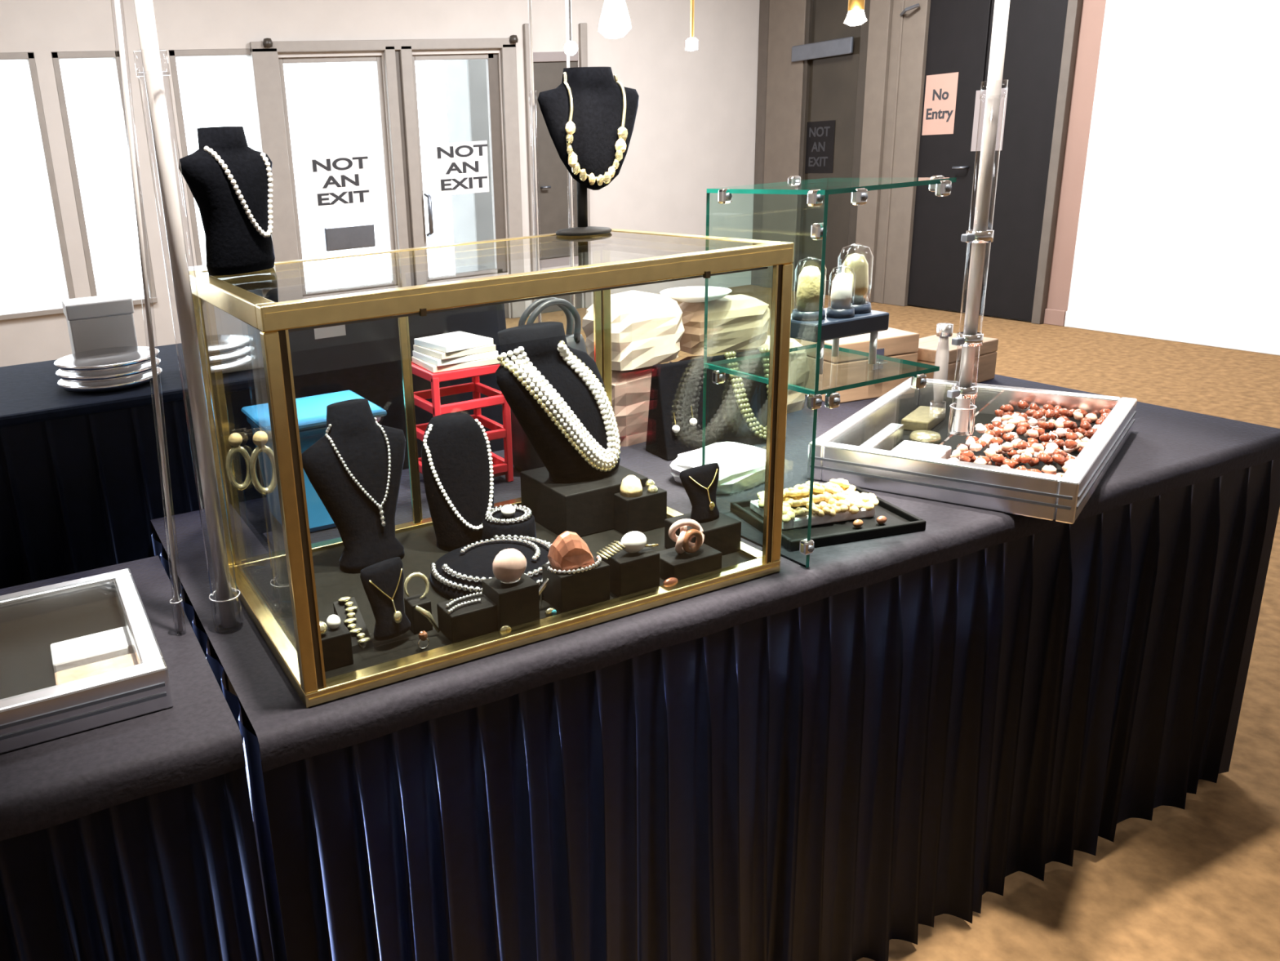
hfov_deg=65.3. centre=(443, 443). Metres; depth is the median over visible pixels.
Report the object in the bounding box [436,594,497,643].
block
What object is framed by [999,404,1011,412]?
bead
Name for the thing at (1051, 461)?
bead
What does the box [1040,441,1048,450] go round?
bead
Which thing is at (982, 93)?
paper notice
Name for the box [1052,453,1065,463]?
bead
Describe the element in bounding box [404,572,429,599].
bangle
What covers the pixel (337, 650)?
block
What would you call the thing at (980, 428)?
bead
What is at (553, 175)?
door
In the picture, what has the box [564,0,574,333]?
pole
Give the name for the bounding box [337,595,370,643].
bracelet
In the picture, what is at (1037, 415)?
bead
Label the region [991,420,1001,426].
bead
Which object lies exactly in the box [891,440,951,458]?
box
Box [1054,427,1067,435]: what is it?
bead
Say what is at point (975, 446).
bead
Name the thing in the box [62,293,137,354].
box
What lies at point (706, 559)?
block
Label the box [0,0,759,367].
wall
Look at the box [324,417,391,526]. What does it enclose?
necklace
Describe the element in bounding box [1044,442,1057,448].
bead
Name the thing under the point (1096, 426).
bead
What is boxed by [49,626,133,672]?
pad
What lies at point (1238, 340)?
baseboard
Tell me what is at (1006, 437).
bead
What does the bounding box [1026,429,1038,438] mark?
bead
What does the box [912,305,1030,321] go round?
wall
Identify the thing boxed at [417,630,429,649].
ring
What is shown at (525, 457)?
handbag
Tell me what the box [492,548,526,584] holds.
pearl
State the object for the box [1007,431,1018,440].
bead
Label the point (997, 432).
bead
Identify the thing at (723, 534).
block
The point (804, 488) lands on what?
flower
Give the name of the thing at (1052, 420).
bead
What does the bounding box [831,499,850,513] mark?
flower
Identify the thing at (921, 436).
tin
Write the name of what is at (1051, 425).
bead
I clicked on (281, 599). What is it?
stand
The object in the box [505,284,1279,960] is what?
floor
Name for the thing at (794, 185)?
shelf
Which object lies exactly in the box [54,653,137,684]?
pad
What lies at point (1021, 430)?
bead
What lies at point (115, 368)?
plates
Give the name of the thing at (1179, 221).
wall
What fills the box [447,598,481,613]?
bracelet
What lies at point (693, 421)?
earring
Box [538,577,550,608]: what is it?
clip
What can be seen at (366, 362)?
tablecloth
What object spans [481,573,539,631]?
block
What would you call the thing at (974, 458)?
bead
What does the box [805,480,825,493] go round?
flower
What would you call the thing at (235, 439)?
earring
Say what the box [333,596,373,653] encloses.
ramp
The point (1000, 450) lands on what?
bead
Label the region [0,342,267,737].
draped table
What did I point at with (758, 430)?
necklace
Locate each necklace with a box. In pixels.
[204,146,273,237]
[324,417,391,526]
[368,568,402,623]
[422,418,493,530]
[497,340,620,471]
[563,71,627,186]
[688,468,718,511]
[724,347,769,439]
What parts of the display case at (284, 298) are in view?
post, rail, rail, post, rail, rail, pane, rail, rail, post, rail, rail, post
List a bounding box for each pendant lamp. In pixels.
[564,0,577,55]
[598,0,631,39]
[685,0,697,51]
[844,0,866,26]
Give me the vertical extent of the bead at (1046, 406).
0.016 m
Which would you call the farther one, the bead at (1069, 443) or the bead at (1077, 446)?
the bead at (1077, 446)
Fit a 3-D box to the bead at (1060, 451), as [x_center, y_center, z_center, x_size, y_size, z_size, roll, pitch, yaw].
[1.020,0.018,1.606,0.017,0.017,0.017,-9,17,-16]
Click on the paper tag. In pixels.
(335, 331)
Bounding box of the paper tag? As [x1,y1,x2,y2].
[314,324,346,339]
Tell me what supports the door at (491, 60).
in the wall at (694, 132)
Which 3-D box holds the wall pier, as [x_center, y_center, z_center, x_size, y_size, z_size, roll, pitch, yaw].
[3.935,-2.319,5.913,0.120,3.200,0.190,-11,18,-23]
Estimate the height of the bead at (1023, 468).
0.018 m
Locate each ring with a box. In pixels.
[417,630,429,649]
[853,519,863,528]
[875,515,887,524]
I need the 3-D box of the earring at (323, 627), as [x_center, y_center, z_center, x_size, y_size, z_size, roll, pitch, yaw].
[-0.145,0.215,1.135,0.017,0.017,0.024,-11,18,-23]
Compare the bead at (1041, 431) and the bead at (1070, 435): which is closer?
the bead at (1070, 435)
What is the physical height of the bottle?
0.167 m
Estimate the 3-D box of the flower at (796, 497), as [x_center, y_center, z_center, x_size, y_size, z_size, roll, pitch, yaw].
[0.552,0.087,1.525,0.029,0.014,0.027,7,20,31]
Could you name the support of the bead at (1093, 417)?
in the case at (838, 454)
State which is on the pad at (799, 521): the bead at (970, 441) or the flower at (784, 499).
the flower at (784, 499)
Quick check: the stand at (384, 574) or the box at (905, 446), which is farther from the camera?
the box at (905, 446)
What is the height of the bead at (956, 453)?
0.016 m
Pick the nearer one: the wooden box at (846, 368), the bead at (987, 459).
the bead at (987, 459)
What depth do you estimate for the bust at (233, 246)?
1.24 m
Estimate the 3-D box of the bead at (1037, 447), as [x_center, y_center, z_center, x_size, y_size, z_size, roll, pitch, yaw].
[1.006,0.007,1.643,0.019,0.015,0.015,9,21,37]
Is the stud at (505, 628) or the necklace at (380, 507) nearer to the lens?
the stud at (505, 628)
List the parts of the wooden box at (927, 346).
lid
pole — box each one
[111,0,186,635]
[133,0,243,633]
[528,0,541,322]
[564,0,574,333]
[946,0,1009,435]
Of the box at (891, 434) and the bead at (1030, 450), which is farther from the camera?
the box at (891, 434)
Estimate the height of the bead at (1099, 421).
0.016 m
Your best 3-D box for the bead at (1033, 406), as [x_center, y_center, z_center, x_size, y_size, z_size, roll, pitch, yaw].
[1.153,-0.070,1.891,0.019,0.018,0.018,8,20,33]
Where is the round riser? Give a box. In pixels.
[481,509,536,540]
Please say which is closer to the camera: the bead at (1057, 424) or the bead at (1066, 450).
the bead at (1066, 450)
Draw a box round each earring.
[225,432,250,489]
[248,431,277,494]
[319,621,327,635]
[326,614,340,628]
[619,475,642,497]
[645,479,654,487]
[647,484,657,493]
[671,412,679,432]
[688,405,697,426]
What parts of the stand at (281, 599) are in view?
stem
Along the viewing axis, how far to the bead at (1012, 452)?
1.69 m
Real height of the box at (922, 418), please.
0.022 m
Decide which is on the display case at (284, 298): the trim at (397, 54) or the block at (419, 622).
the block at (419, 622)
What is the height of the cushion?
0.032 m
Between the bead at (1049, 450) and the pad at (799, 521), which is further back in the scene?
the bead at (1049, 450)
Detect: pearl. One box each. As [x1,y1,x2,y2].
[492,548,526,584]
[501,504,515,516]
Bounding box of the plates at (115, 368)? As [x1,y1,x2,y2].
[53,346,162,392]
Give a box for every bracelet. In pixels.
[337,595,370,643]
[445,591,483,608]
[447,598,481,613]
[546,555,601,574]
[596,530,658,559]
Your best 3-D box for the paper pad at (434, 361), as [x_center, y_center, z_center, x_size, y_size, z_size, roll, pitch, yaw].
[0.020,-0.160,1.732,0.118,0.011,0.110,-11,18,-23]
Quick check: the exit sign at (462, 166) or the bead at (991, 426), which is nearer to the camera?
the bead at (991, 426)
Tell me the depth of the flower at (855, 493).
1.52 m
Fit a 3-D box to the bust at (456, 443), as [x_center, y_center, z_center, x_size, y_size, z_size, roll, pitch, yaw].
[0.025,0.057,1.466,0.114,0.192,0.085,-12,19,-26]
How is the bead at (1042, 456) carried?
in the case at (838, 454)
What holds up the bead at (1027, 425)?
in the case at (838, 454)
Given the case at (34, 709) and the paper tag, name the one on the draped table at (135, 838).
the case at (34, 709)
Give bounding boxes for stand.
[220,427,264,573]
[244,425,291,610]
[360,556,410,640]
[645,349,768,460]
[679,462,719,523]
[769,307,888,374]
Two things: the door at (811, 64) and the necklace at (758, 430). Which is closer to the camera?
the necklace at (758, 430)
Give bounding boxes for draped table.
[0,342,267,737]
[0,555,274,960]
[150,373,1279,960]
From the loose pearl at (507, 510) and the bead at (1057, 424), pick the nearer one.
the loose pearl at (507, 510)
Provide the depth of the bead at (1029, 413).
1.86 m
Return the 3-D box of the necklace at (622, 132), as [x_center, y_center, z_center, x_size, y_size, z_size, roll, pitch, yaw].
[0.229,-0.476,1.471,0.122,0.167,0.041,-13,19,-28]
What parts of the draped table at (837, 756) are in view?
leg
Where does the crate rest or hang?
on the draped table at (837, 756)
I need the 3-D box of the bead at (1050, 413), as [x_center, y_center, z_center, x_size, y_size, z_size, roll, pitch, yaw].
[1.143,-0.056,1.828,0.018,0.017,0.017,-15,20,-33]
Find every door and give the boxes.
[278,55,395,259]
[412,53,508,318]
[533,51,582,313]
[751,0,870,295]
[906,0,1068,321]
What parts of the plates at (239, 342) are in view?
lid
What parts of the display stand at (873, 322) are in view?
leg, leg, leg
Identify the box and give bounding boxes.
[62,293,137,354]
[801,327,919,403]
[858,422,903,450]
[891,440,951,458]
[901,405,946,431]
[915,333,998,382]
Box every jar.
[791,257,826,320]
[826,265,856,318]
[836,243,873,314]
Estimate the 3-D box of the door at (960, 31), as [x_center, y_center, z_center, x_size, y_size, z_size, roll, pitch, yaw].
[3.590,-2.352,6.425,0.100,2.990,0.990,-11,18,-23]
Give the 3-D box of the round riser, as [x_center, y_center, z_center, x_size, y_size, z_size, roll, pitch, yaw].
[0.098,0.130,1.463,0.084,0.045,0.084,-11,18,-23]
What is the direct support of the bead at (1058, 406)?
in the case at (838, 454)
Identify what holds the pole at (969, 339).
on the case at (838, 454)
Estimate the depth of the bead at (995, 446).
1.67 m
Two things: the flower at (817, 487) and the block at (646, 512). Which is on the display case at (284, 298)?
the block at (646, 512)
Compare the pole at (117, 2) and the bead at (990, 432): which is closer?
the pole at (117, 2)
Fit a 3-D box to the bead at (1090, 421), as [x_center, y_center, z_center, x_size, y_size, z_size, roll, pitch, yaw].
[1.185,-0.040,1.791,0.018,0.016,0.019,-3,17,1]
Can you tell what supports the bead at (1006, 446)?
in the case at (838, 454)
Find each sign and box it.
[310,152,371,210]
[435,140,488,195]
[804,120,835,173]
[921,71,958,135]
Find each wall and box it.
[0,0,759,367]
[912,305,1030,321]
[1067,0,1279,336]
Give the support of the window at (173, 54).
in the wall at (694, 132)
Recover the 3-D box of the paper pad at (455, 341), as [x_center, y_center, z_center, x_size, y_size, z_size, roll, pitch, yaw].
[0.018,-0.181,1.724,0.098,0.011,0.110,-13,19,-29]
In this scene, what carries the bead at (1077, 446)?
in the case at (838, 454)
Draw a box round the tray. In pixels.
[729,484,926,551]
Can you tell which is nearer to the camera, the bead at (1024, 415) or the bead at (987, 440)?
the bead at (987, 440)
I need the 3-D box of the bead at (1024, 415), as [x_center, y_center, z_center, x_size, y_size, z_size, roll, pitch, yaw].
[1.086,-0.050,1.821,0.021,0.018,0.017,-16,21,-36]
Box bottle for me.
[933,323,953,380]
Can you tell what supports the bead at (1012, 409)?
in the case at (838, 454)
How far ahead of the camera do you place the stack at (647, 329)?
1.89 m
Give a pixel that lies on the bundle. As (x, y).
(742, 467)
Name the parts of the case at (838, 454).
rail, rail, rail, rail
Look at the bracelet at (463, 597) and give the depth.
1.21 m
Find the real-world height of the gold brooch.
0.040 m
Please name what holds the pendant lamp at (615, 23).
hanging from the ceiling
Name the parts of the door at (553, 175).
lever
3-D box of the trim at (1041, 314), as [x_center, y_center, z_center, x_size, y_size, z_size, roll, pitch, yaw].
[3.860,-2.210,5.916,0.050,3.000,0.195,-11,18,-23]
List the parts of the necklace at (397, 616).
chain, chain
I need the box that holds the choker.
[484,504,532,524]
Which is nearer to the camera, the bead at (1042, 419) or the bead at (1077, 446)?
the bead at (1077, 446)
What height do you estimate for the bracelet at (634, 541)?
0.029 m
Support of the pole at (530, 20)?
on the draped table at (837, 756)
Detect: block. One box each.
[320,620,353,671]
[404,593,432,634]
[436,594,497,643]
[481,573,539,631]
[520,464,648,537]
[542,554,609,612]
[599,545,659,596]
[613,486,666,534]
[657,542,721,580]
[664,511,741,555]
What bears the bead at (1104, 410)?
in the case at (838, 454)
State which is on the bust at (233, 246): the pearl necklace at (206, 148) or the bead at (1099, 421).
the pearl necklace at (206, 148)
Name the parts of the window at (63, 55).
sill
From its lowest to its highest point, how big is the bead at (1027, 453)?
0.018 m
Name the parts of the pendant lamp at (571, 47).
cord, bulb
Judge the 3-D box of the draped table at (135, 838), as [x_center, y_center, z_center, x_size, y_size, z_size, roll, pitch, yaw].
[-0.733,0.680,1.206,0.961,0.735,0.607,-11,18,-23]
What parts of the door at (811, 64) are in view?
casing, panel, rail, pane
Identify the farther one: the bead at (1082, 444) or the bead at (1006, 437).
the bead at (1006, 437)
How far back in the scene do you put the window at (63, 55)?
6.29 m
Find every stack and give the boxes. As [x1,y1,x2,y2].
[582,289,684,370]
[678,293,769,355]
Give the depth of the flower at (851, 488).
1.53 m
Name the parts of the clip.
leg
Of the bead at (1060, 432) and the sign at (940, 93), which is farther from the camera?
the sign at (940, 93)
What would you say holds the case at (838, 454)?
on the draped table at (837, 756)
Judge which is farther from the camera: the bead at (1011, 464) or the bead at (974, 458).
the bead at (974, 458)
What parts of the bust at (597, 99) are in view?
post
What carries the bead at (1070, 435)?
in the case at (838, 454)
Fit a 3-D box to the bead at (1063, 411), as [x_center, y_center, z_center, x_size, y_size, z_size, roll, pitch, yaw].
[1.169,-0.059,1.829,0.021,0.017,0.016,-6,17,-9]
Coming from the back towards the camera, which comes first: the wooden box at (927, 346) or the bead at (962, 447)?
the wooden box at (927, 346)
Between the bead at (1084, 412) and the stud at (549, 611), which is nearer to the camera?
the stud at (549, 611)
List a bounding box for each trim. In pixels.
[249,22,591,318]
[854,0,930,306]
[1031,0,1082,326]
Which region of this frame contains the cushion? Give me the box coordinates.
[429,540,548,599]
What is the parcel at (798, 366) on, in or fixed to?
on the draped table at (837, 756)
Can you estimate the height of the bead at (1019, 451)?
0.016 m
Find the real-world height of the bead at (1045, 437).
0.018 m
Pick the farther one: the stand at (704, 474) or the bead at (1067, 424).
the bead at (1067, 424)
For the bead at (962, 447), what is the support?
in the case at (838, 454)
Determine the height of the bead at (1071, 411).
0.017 m
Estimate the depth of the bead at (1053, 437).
1.73 m
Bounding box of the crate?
[411,360,513,481]
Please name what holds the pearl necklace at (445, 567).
on the cushion
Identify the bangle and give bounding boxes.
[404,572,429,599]
[668,518,704,553]
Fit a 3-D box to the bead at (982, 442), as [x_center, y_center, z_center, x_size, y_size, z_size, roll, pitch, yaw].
[0.932,0.001,1.689,0.020,0.016,0.018,0,17,12]
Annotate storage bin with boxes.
[240,390,386,532]
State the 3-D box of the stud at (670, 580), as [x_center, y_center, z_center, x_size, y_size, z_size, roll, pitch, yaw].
[0.303,0.185,1.295,0.024,0.012,0.010,-11,18,-23]
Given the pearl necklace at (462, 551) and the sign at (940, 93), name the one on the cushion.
the pearl necklace at (462, 551)
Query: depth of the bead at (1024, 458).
1.59 m
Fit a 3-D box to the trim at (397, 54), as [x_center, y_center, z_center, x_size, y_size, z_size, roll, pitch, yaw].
[-0.026,-1.958,7.282,2.650,2.200,0.074,-11,18,-23]
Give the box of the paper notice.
[970,88,1008,151]
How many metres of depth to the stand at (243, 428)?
1.42 m
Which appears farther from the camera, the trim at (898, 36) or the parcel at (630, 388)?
the trim at (898, 36)
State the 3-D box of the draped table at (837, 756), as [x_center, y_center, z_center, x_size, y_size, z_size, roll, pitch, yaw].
[0.554,0.411,1.832,1.954,0.735,0.801,-11,18,-23]
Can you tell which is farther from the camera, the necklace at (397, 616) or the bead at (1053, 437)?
the bead at (1053, 437)
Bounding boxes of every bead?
[951,448,961,458]
[956,443,968,451]
[958,454,970,462]
[960,449,973,458]
[965,435,978,440]
[965,437,975,445]
[968,443,982,451]
[970,455,976,462]
[973,457,987,464]
[974,440,986,448]
[975,425,986,433]
[976,455,991,462]
[978,436,990,445]
[981,433,993,439]
[983,448,995,457]
[984,429,995,436]
[985,423,994,430]
[989,436,1003,444]
[989,443,999,453]
[990,453,1004,462]
[991,416,1002,423]
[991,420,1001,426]
[991,428,1002,437]
[994,409,1004,417]
[994,457,1006,466]
[995,445,1002,453]
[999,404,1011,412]
[1000,414,1013,421]
[1000,441,1013,451]
[1000,464,1009,467]
[1001,433,1013,441]
[1002,423,1015,432]
[1002,458,1015,468]
[1006,404,1013,412]
[1006,418,1020,426]
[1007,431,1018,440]
[1007,449,1017,457]
[1010,438,1019,448]
[1010,457,1021,465]
[1013,415,1026,422]
[1015,426,1026,435]
[1015,440,1027,449]
[1015,465,1026,470]
[1016,422,1030,429]
[1016,448,1024,454]
[1016,453,1031,463]
[1017,400,1027,408]
[1017,412,1027,419]
[1022,451,1032,459]
[1023,447,1034,455]
[1025,408,1037,417]
[1026,417,1037,426]
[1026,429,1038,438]
[1027,437,1038,444]
[1027,457,1039,466]
[1029,403,1039,410]
[1031,410,1043,419]
[1031,442,1044,452]
[1032,426,1044,435]
[1033,451,1038,457]
[1036,415,1044,421]
[1036,420,1048,429]
[1037,408,1046,415]
[1037,452,1051,462]
[1039,433,1051,441]
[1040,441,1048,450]
[1041,465,1056,474]
[1042,457,1053,464]
[1043,404,1053,409]
[1044,408,1055,417]
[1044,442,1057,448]
[1044,446,1054,456]
[1045,421,1054,429]
[1045,432,1057,440]
[1048,418,1055,427]
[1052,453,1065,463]
[1053,404,1062,410]
[1053,438,1064,447]
[1053,448,1067,457]
[1054,410,1061,417]
[1054,421,1064,429]
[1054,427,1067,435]
[1055,417,1065,422]
[1057,408,1069,417]
[1058,415,1069,420]
[1061,427,1071,436]
[1062,420,1075,428]
[1062,462,1071,472]
[1063,445,1074,453]
[1064,431,1079,440]
[1064,439,1077,448]
[1064,458,1075,464]
[1065,455,1075,461]
[1068,408,1076,417]
[1070,422,1077,429]
[1072,411,1083,420]
[1074,441,1079,450]
[1075,408,1088,417]
[1075,426,1086,435]
[1075,431,1084,439]
[1077,441,1087,448]
[1080,417,1092,423]
[1080,420,1092,430]
[1080,436,1089,442]
[1084,413,1097,422]
[1086,428,1097,436]
[1091,424,1100,428]
[1095,417,1104,424]
[1098,408,1111,414]
[1098,413,1108,419]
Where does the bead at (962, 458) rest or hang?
in the case at (838, 454)
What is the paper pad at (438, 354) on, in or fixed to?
on the paper pad at (434, 361)
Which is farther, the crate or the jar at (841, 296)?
the crate
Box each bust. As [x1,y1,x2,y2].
[178,126,275,275]
[301,398,405,573]
[421,412,493,551]
[495,321,620,483]
[537,66,639,235]
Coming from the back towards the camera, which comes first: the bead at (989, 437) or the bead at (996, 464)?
the bead at (989, 437)
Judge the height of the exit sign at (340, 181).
0.380 m
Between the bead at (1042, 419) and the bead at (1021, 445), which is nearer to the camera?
the bead at (1021, 445)
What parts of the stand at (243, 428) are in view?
stem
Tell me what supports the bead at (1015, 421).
in the case at (838, 454)
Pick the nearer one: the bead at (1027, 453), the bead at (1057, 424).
the bead at (1027, 453)
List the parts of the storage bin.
lid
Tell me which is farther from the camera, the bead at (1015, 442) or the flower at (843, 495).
the bead at (1015, 442)
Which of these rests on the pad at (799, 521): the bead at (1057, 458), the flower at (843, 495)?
the flower at (843, 495)
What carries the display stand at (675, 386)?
on the draped table at (837, 756)
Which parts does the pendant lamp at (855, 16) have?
bulb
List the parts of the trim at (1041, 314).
skirting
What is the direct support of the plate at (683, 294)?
on the stack at (738, 322)
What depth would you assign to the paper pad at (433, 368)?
1.69 m
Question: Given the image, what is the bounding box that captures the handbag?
[510,297,587,471]
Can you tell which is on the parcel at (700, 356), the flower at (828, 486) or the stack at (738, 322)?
the stack at (738, 322)
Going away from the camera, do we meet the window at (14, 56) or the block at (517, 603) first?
the block at (517, 603)
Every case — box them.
[0,568,173,753]
[189,228,794,707]
[806,377,1137,524]
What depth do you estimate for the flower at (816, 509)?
1.48 m
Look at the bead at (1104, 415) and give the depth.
1.78 m
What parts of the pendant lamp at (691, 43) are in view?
bulb, cord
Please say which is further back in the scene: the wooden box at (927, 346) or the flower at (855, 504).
the wooden box at (927, 346)
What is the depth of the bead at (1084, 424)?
1.74 m
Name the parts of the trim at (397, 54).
casing, casing, casing, casing, casing, casing, casing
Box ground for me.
[0,213,453,312]
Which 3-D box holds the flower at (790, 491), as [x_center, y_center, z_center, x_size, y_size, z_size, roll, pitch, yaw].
[0.545,0.076,1.521,0.030,0.014,0.031,-3,17,1]
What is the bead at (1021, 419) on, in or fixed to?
in the case at (838, 454)
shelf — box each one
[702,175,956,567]
[703,343,939,394]
[706,177,956,195]
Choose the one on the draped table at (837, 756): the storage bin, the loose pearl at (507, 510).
the storage bin
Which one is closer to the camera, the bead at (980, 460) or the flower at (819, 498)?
the flower at (819, 498)
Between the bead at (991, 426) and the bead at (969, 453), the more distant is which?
the bead at (991, 426)
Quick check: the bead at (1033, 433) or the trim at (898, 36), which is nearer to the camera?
the bead at (1033, 433)
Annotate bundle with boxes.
[669,441,765,493]
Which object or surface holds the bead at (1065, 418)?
in the case at (838, 454)
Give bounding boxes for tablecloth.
[288,303,506,469]
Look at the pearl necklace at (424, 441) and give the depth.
1.44 m
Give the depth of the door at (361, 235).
7.01 m
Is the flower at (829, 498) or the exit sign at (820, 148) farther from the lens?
the exit sign at (820, 148)
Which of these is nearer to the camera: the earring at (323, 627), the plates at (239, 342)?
the earring at (323, 627)
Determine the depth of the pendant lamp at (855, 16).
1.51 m
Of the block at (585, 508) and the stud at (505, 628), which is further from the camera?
the block at (585, 508)
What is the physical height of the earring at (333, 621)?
0.017 m
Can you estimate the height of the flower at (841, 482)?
0.020 m
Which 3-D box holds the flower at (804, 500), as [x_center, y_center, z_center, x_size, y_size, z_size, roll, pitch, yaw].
[0.559,0.092,1.506,0.029,0.017,0.028,-5,17,-6]
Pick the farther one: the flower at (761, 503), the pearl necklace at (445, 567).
the flower at (761, 503)
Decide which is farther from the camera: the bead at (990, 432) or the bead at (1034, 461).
the bead at (990, 432)
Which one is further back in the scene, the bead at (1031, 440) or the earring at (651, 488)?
the bead at (1031, 440)
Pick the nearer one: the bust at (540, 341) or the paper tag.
the bust at (540, 341)
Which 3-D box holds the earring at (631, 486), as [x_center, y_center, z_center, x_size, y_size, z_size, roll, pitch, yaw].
[0.285,0.062,1.474,0.034,0.029,0.034,-11,18,-23]
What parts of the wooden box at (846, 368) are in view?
lid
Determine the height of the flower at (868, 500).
0.022 m
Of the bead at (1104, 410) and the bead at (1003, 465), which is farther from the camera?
the bead at (1104, 410)
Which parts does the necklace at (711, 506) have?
chain, chain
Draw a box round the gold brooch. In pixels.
[414,605,439,632]
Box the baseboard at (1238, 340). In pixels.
[1064,311,1279,355]
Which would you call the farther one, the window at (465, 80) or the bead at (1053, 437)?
the window at (465, 80)
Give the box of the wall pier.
[1046,0,1106,326]
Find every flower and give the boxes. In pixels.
[756,490,764,499]
[758,497,764,508]
[782,496,794,501]
[782,497,802,506]
[782,502,791,506]
[782,505,795,522]
[783,487,801,496]
[787,495,803,500]
[793,483,809,496]
[793,506,808,515]
[799,497,814,506]
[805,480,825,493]
[805,493,825,503]
[805,502,825,516]
[818,501,835,516]
[821,481,843,493]
[822,491,838,504]
[829,478,850,488]
[831,490,855,500]
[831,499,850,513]
[841,484,856,493]
[844,496,862,514]
[849,490,859,496]
[856,492,879,511]
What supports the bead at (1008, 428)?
in the case at (838, 454)
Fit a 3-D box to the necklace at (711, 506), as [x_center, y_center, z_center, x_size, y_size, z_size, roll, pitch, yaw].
[0.376,0.069,1.383,0.054,0.054,0.019,-12,19,-26]
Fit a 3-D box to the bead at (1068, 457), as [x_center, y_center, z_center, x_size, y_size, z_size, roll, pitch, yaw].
[1.025,0.029,1.586,0.018,0.018,0.017,11,22,41]
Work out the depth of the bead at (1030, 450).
1.62 m
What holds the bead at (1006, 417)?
in the case at (838, 454)
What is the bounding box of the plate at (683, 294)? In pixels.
[659,285,732,302]
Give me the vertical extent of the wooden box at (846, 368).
0.135 m
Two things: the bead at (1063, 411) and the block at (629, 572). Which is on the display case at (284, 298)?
the block at (629, 572)
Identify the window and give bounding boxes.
[0,52,75,320]
[51,50,157,305]
[168,48,261,266]
[443,58,493,243]
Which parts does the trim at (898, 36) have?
casing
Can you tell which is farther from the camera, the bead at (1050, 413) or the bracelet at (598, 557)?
the bead at (1050, 413)
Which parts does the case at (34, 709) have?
rail, rail, rail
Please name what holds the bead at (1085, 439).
in the case at (838, 454)
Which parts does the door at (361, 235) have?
rail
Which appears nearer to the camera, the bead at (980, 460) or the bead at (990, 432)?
the bead at (980, 460)
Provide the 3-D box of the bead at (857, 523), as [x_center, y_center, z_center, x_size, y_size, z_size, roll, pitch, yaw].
[0.624,0.121,1.461,0.018,0.014,0.011,-11,18,-23]
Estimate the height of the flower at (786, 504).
0.024 m
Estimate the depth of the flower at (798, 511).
1.47 m
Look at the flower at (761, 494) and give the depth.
1.54 m
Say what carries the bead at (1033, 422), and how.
in the case at (838, 454)
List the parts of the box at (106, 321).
lid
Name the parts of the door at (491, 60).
pull handle, rail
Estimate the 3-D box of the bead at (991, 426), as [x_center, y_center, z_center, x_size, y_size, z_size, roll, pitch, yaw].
[1.010,-0.029,1.794,0.017,0.019,0.017,-9,17,-17]
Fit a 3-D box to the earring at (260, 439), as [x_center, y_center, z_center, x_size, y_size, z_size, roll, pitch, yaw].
[-0.231,0.025,1.245,0.039,0.086,0.014,-11,18,-23]
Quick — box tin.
[908,430,942,444]
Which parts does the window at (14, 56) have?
sill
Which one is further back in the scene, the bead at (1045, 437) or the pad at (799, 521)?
the bead at (1045, 437)
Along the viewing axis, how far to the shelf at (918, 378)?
1.40 m
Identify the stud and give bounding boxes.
[499,625,511,631]
[544,607,556,617]
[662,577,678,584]
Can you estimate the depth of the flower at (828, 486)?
1.52 m
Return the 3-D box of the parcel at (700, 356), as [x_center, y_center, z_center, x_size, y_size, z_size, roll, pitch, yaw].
[0.542,-0.111,2.057,0.182,0.135,0.123,-10,18,-20]
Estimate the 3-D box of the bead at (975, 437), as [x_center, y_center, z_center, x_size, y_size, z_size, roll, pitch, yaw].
[0.940,-0.006,1.726,0.022,0.015,0.017,9,21,35]
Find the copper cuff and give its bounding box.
[547,530,594,570]
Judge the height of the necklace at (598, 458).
0.214 m
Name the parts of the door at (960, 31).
lever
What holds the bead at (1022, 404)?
in the case at (838, 454)
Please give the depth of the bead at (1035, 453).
1.66 m
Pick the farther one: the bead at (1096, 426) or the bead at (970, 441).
the bead at (1096, 426)
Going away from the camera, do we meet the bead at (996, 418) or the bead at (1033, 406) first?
the bead at (996, 418)
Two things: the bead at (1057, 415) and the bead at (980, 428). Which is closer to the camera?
the bead at (980, 428)
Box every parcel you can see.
[611,365,652,446]
[669,355,709,362]
[729,335,809,413]
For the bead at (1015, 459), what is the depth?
1.63 m
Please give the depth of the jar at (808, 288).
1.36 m
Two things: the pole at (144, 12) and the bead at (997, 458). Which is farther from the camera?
the bead at (997, 458)
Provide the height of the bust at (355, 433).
0.236 m
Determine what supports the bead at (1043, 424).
in the case at (838, 454)
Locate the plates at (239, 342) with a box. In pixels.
[188,264,263,373]
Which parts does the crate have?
post, floor panel, post, post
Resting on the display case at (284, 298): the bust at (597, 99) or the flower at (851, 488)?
the bust at (597, 99)
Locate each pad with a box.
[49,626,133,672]
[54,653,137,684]
[411,355,499,373]
[412,350,497,366]
[413,331,493,352]
[413,344,495,359]
[750,499,875,529]

